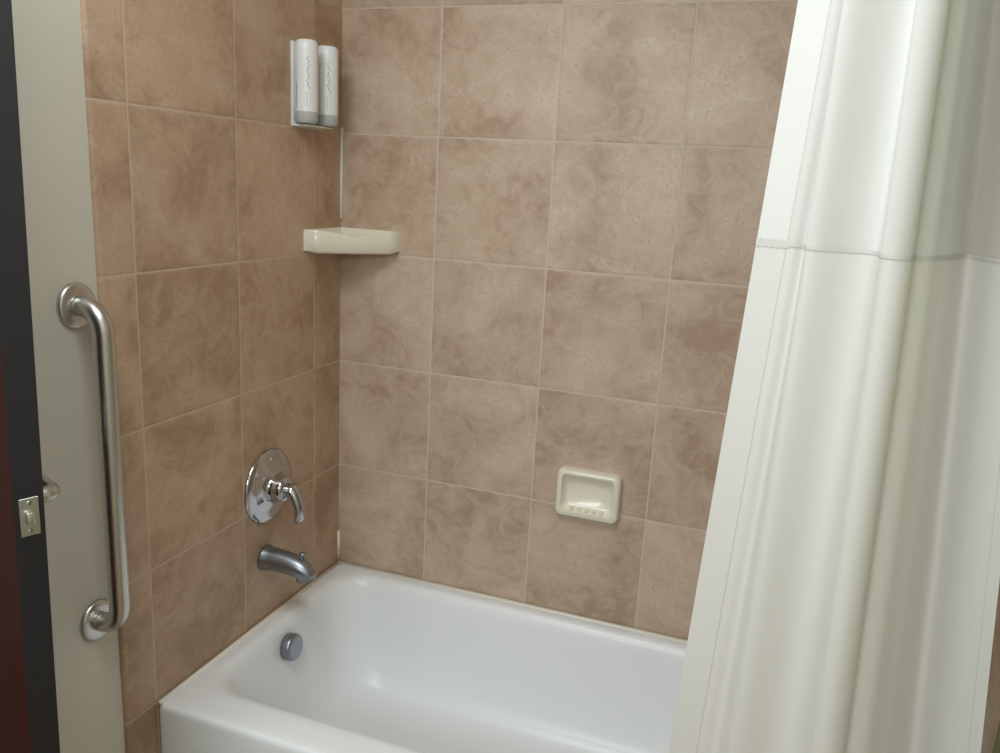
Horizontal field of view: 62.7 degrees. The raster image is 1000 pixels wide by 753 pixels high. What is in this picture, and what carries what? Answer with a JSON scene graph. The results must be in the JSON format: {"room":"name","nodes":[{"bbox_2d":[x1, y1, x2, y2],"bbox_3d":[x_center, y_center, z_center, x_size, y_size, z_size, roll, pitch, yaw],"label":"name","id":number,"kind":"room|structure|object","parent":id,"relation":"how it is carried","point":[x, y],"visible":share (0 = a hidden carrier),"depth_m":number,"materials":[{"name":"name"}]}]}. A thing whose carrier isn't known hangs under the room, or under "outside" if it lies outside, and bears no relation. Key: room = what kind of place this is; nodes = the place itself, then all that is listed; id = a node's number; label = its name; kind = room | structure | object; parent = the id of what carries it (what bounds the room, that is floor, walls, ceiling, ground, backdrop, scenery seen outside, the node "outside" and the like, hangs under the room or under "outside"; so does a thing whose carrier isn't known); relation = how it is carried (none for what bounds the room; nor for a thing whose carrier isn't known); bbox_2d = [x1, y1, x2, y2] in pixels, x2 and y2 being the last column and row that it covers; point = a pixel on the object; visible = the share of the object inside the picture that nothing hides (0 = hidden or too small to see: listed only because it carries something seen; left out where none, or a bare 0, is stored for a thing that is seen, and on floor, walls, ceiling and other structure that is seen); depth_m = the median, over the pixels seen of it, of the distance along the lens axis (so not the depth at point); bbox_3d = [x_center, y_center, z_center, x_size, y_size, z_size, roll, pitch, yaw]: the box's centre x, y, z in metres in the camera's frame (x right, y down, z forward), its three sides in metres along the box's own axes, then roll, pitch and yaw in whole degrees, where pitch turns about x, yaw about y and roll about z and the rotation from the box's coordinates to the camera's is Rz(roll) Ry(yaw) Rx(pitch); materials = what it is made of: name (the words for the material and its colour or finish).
{"room":"hotel bathroom","nodes":[
{"label":"hotel bathroom","id":0,"kind":"room"},
{"bbox_2d":[11,0,124,752],"bbox_3d":[-0.661,-0.156,1.902,0.112,2.440,1.142,8,14,19],"label":"wall","id":1,"kind":"structure","parent":0,"point":[47,33],"depth_m":1.46,"materials":[{"name":"beige paint"}]},
{"bbox_2d":[0,0,59,752],"bbox_3d":[-0.915,0.136,1.408,0.723,2.050,0.101,15,18,40],"label":"door","id":2,"kind":"structure","parent":1,"relation":"in","point":[28,697],"depth_m":1.16,"materials":[{"name":"brown wood"}]},
{"bbox_2d":[56,282,129,641],"bbox_3d":[-0.736,0.179,1.521,0.080,0.702,0.082,8,14,19],"label":"rail","id":3,"kind":"object","parent":1,"relation":"attached to","point":[77,306],"visible":1,"depth_m":1.49,"materials":[{"name":"silver metal"}]},
{"bbox_2d":[79,0,341,752],"bbox_3d":[-0.595,-0.155,1.910,0.008,2.440,0.843,8,14,19],"label":"wall tile","id":4,"kind":"structure","parent":1,"relation":"attached to","point":[205,192],"depth_m":1.80,"materials":[{"name":"beige tile"}]},
{"bbox_2d":[244,448,304,523],"bbox_3d":[-0.540,0.284,2.067,0.107,0.192,0.192,8,14,19],"label":"shower valve","id":5,"kind":"object","parent":1,"relation":"attached to","point":[269,483],"visible":1,"depth_m":2.05,"materials":[{"name":"silver metal"}]},
{"bbox_2d":[257,544,315,582],"bbox_3d":[-0.536,0.477,2.090,0.149,0.079,0.067,8,14,19],"label":"tub spout","id":6,"kind":"object","parent":1,"relation":"attached to","point":[270,558],"visible":1,"depth_m":2.07,"materials":[{"name":"grey metal"}]},
{"bbox_2d":[290,39,337,129],"bbox_3d":[-0.450,-0.709,2.005,0.063,0.196,0.146,8,14,19],"label":"dispenser","id":7,"kind":"object","parent":1,"relation":"attached to","point":[314,68],"visible":1,"depth_m":1.96,"materials":[{"name":"white plastic"}]},
{"bbox_2d":[337,127,342,561],"bbox_3d":[-0.455,-0.053,2.336,0.009,1.259,0.009,8,14,19],"label":"trim","id":8,"kind":"structure","parent":1,"relation":"attached to","point":[341,128],"depth_m":2.22,"materials":[{"name":"beige tile"}]},
{"bbox_2d":[304,227,399,254],"bbox_3d":[-0.385,-0.353,2.150,0.184,0.060,0.184,8,14,19],"label":"soap shelf","id":9,"kind":"object","parent":1,"relation":"attached to","point":[332,240],"visible":1,"depth_m":2.13,"materials":[{"name":"beige ceramic"}]},
{"bbox_2d":[555,466,622,523],"bbox_3d":[0.230,0.310,2.148,0.170,0.130,0.030,8,14,19],"label":"soap dish","id":10,"kind":"object","parent":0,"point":[588,494],"visible":1,"depth_m":2.15,"materials":[{"name":"beige ceramic"}]},
{"bbox_2d":[338,0,997,639],"bbox_3d":[0.266,-0.142,2.052,1.520,2.440,0.001,8,14,19],"label":"wall tile","id":11,"kind":"structure","parent":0,"point":[573,191],"depth_m":2.09,"materials":[{"name":"beige tile"}]},
{"bbox_2d":[668,0,999,752],"bbox_3d":[0.466,0.292,1.129,0.413,1.925,0.152,8,14,19],"label":"shower curtain","id":12,"kind":"object","parent":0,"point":[846,597],"visible":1,"depth_m":1.07,"materials":[{"name":"fabric"}]},
{"bbox_2d":[981,581,999,752],"bbox_3d":[0.839,0.040,1.419,0.008,2.440,0.843,8,14,19],"label":"wall","id":13,"kind":"structure","parent":0,"point":[992,711],"depth_m":1.14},
{"bbox_2d":[992,721,999,752],"bbox_3d":[0.610,0.176,0.796,0.003,2.440,0.521,8,14,19],"label":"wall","id":14,"kind":"structure","parent":0,"point":[996,749],"depth_m":1.11,"materials":[{"name":"paint"}]},
{"bbox_3d":[-0.868,1.302,1.133,2.948,0.060,3.280,8,14,19],"label":"floor","id":15,"kind":"structure","parent":0,"visible":0},
{"bbox_2d":[158,561,687,752],"bbox_3d":[0.082,0.924,1.938,1.517,0.403,0.759,8,14,19],"label":"bathtub","id":16,"kind":"object","parent":15,"relation":"on","point":[361,659],"visible":0.73,"depth_m":2.22,"materials":[{"name":"white ceramic"}]}
]}

